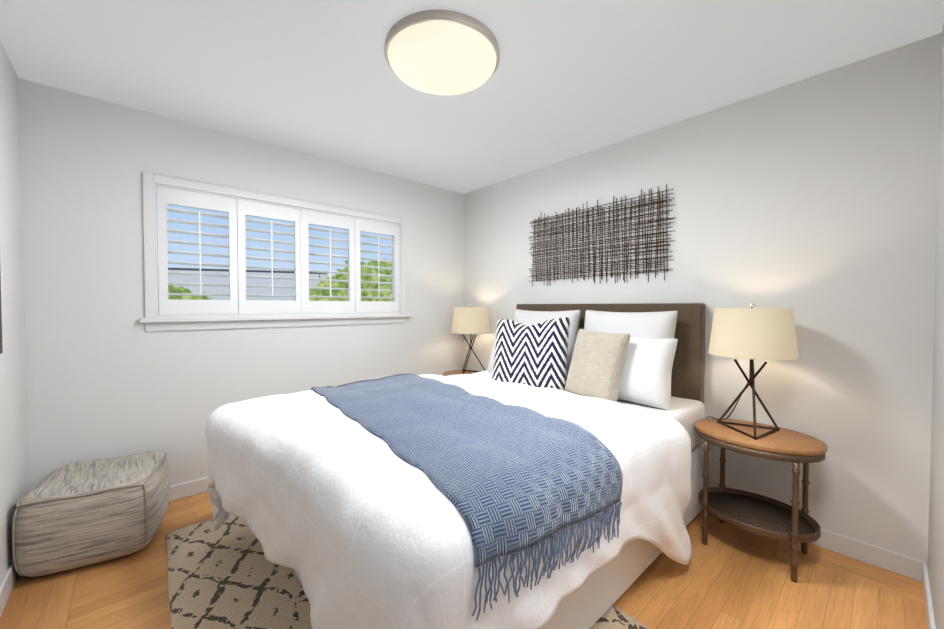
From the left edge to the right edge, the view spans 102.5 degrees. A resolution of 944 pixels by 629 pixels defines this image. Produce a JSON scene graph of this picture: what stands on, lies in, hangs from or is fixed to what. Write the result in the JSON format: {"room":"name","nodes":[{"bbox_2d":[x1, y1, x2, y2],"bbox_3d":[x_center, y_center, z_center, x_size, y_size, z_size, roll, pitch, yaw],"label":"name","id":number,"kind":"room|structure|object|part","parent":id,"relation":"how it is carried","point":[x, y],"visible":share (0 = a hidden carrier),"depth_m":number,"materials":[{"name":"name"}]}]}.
{"room":"bedroom","nodes":[
{"label":"bedroom","id":0,"kind":"room"},
{"bbox_2d":[0,42,28,583],"bbox_3d":[-1.355,0.010,0.771,0.140,2.440,3.480,-1,2,-42],"label":"wall","id":1,"kind":"structure","parent":0,"point":[14,474],"depth_m":1.79,"materials":[{"name":"white paint"}]},
{"bbox_2d":[0,272,2,353],"bbox_3d":[-1.179,-0.263,0.765,0.120,0.790,1.005,-1,2,-42],"label":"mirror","id":2,"kind":"object","parent":1,"relation":"attached to","point":[1,348],"visible":1,"depth_m":1.17,"materials":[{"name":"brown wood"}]},
{"bbox_2d":[0,559,17,616],"bbox_3d":[-1.297,1.181,0.849,0.018,0.095,3.200,-1,2,-42],"label":"baseboard","id":3,"kind":"structure","parent":1,"relation":"attached to","point":[6,586],"depth_m":1.61,"materials":[{"name":"white paint"}]},
{"bbox_2d":[19,78,463,489],"bbox_3d":[-1.277,-0.041,3.085,3.070,2.440,0.140,-1,2,-42],"label":"wall","id":4,"kind":"structure","parent":0,"point":[108,376],"depth_m":2.34,"materials":[{"name":"white paint"}]},
{"bbox_2d":[169,477,206,501],"bbox_3d":[-1.230,1.133,3.050,3.000,0.095,0.014,-1,2,-42],"label":"baseboard","id":5,"kind":"structure","parent":4,"relation":"attached to","point":[194,487],"depth_m":2.48,"materials":[{"name":"white paint"}]},
{"bbox_2d":[140,172,410,331],"bbox_3d":[-1.350,-0.394,2.978,1.914,0.972,0.190,-1,2,-42],"label":"window","id":6,"kind":"structure","parent":4,"relation":"in","point":[151,321],"depth_m":2.64,"materials":[{"name":"white paint"}]},
{"bbox_2d":[156,186,398,313],"bbox_3d":[-1.332,-0.415,2.958,1.731,0.799,0.065,-1,2,-42],"label":"window shutters","id":7,"kind":"object","parent":6,"relation":"attached to","point":[237,210],"visible":1,"depth_m":2.79,"materials":[{"name":"white paint"}]},
{"bbox_2d":[0,491,926,628],"bbox_3d":[-0.161,1.256,1.871,3.350,0.100,3.480,-1,2,-42],"label":"floor","id":8,"kind":"structure","parent":0,"point":[728,576],"depth_m":1.66,"materials":[{"name":"brown wood"}]},
{"bbox_2d":[12,451,169,576],"bbox_3d":[-1.929,1.004,1.978,0.502,0.395,0.522,-1,1,-29],"label":"pouf","id":9,"kind":"object","parent":8,"relation":"on","point":[75,515],"visible":1,"depth_m":1.79,"materials":[{"name":"beige fabric"}]},
{"bbox_2d":[166,514,648,628],"bbox_3d":[-0.471,1.200,1.737,1.487,0.017,2.113,-1,2,-42],"label":"rug","id":10,"kind":"object","parent":8,"relation":"on","point":[227,574],"visible":0.12,"depth_m":1.66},
{"bbox_2d":[205,303,705,628],"bbox_3d":[0.063,0.558,2.109,2.385,1.246,1.817,-1,2,-42],"label":"bed","id":11,"kind":"object","parent":10,"relation":"on","point":[544,470],"visible":1,"depth_m":1.39,"materials":[{"name":"fabric"}]},
{"bbox_2d":[312,375,622,566],"bbox_3d":[-0.207,0.528,1.768,0.872,0.229,1.652,-1,2,-42],"label":"throw","id":12,"kind":"object","parent":11,"relation":"on","point":[517,480],"depth_m":1.26,"materials":[{"name":"blue fabric"}]},
{"bbox_2d":[564,329,629,401],"bbox_3d":[0.747,0.312,2.283,0.226,0.449,0.385,-1,2,-42],"label":"pillow","id":13,"kind":"object","parent":11,"relation":"on","point":[600,361],"depth_m":2.20,"materials":[{"name":"beige fabric"}]},
{"bbox_3d":[0.920,0.541,2.880,0.079,1.246,1.490,-1,2,-42],"label":"headboard","id":14,"kind":"part","parent":11,"relation":"part of","materials":[{"name":"fabric"}]},
{"bbox_3d":[0.142,0.650,2.164,2.032,0.260,1.530,-1,2,-42],"label":"mattress","id":15,"kind":"part","parent":11,"relation":"part of","materials":[{"name":"white fabric"}]},
{"bbox_2d":[443,370,475,375],"bbox_3d":[-0.040,0.868,3.605,0.430,0.600,0.540,-1,2,-42],"label":"nightstand","id":16,"kind":"object","parent":8,"relation":"on","point":[452,372],"visible":0.06,"depth_m":3.69,"materials":[{"name":"brown wood"}]},
{"bbox_2d":[451,304,489,373],"bbox_3d":[-0.012,0.230,3.643,0.376,0.671,0.376,-1,2,-42],"label":"lamp","id":17,"kind":"object","parent":16,"relation":"on","point":[470,320],"visible":0.83,"depth_m":3.49,"materials":[{"name":"beige fabric"}]},
{"bbox_3d":[-0.012,0.052,3.639,0.376,0.243,0.376,-1,2,-42],"label":"lamp shade","id":18,"kind":"part","parent":17,"relation":"part of","materials":[{"name":"beige fabric"}]},
{"bbox_2d":[695,418,827,582],"bbox_3d":[1.452,0.904,1.945,0.430,0.600,0.540,-1,2,-42],"label":"nightstand","id":19,"kind":"object","parent":8,"relation":"on","point":[763,516],"visible":0.98,"depth_m":1.89,"materials":[{"name":"brown wood"}]},
{"bbox_2d":[707,301,798,515],"bbox_3d":[1.428,0.565,1.986,0.376,1.269,0.427,-1,2,-42],"label":"lamp","id":20,"kind":"object","parent":19,"relation":"on","point":[751,333],"visible":0.85,"depth_m":1.83,"materials":[{"name":"beige fabric"}]},
{"bbox_3d":[1.435,0.761,2.122,0.190,0.872,0.241,-1,2,-42],"label":"cord","id":21,"kind":"part","parent":20,"relation":"part of","materials":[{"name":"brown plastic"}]},
{"bbox_3d":[1.445,0.089,1.957,0.376,0.243,0.376,-1,2,-42],"label":"lamp shade","id":22,"kind":"part","parent":20,"relation":"part of","materials":[{"name":"beige fabric"}]},
{"bbox_2d":[702,492,814,534],"bbox_3d":[1.452,1.024,1.948,0.380,0.006,0.477,-1,2,-42],"label":"shelf","id":23,"kind":"object","parent":19,"relation":"attached to","point":[755,510],"depth_m":1.94,"materials":[{"name":"wood"}]},
{"bbox_2d":[0,0,943,193],"bbox_3d":[-0.161,-1.283,1.815,3.350,0.100,3.480,-1,2,-42],"label":"ceiling","id":24,"kind":"structure","parent":0,"point":[567,79],"depth_m":1.87,"materials":[{"name":"white paint"}]},
{"bbox_2d":[384,10,499,94],"bbox_3d":[-0.138,-1.184,1.784,0.536,0.096,0.536,-1,2,-42],"label":"ceiling light","id":25,"kind":"object","parent":24,"relation":"attached to","point":[440,52],"visible":1,"depth_m":1.66,"materials":[{"name":"beige glass"}]},
{"bbox_2d":[464,33,941,562],"bbox_3d":[1.033,-0.037,2.915,0.140,2.440,3.480,-1,2,-42],"label":"wall","id":26,"kind":"structure","parent":0,"point":[812,201],"depth_m":2.00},
{"bbox_2d":[528,184,675,285],"bbox_3d":[0.915,-0.554,2.911,0.019,0.644,1.225,-1,2,-42],"label":"art","id":27,"kind":"object","parent":26,"relation":"attached to","point":[657,202],"visible":0.98,"depth_m":2.81,"materials":[{"name":"brown metal"}]},
{"bbox_2d":[809,528,926,580],"bbox_3d":[0.974,1.136,2.888,0.018,0.095,3.200,-1,2,-42],"label":"baseboard","id":28,"kind":"structure","parent":26,"relation":"attached to","point":[901,564],"depth_m":1.83,"materials":[{"name":"white paint"}]},
{"bbox_2d":[928,23,943,628],"bbox_3d":[0.955,0.014,0.601,3.070,2.440,0.140,-1,2,-42],"label":"wall","id":29,"kind":"structure","parent":0,"point":[936,539],"depth_m":1.48,"materials":[{"name":"grey paint"}]},
{"bbox_2d":[919,561,935,628],"bbox_3d":[0.899,1.185,0.680,3.000,0.095,0.014,-1,2,-42],"label":"baseboard","id":30,"kind":"structure","parent":29,"relation":"attached to","point":[924,577],"depth_m":1.53,"materials":[{"name":"white paint"}]},
{"label":"outside","id":31,"kind":"structure","parent":0,"visible":0},
{"bbox_2d":[156,191,391,313],"bbox_3d":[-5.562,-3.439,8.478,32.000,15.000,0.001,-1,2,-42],"label":"window","id":32,"kind":"structure","parent":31,"point":[213,260],"depth_m":9.07,"materials":[{"name":"clear glass"}]}
]}

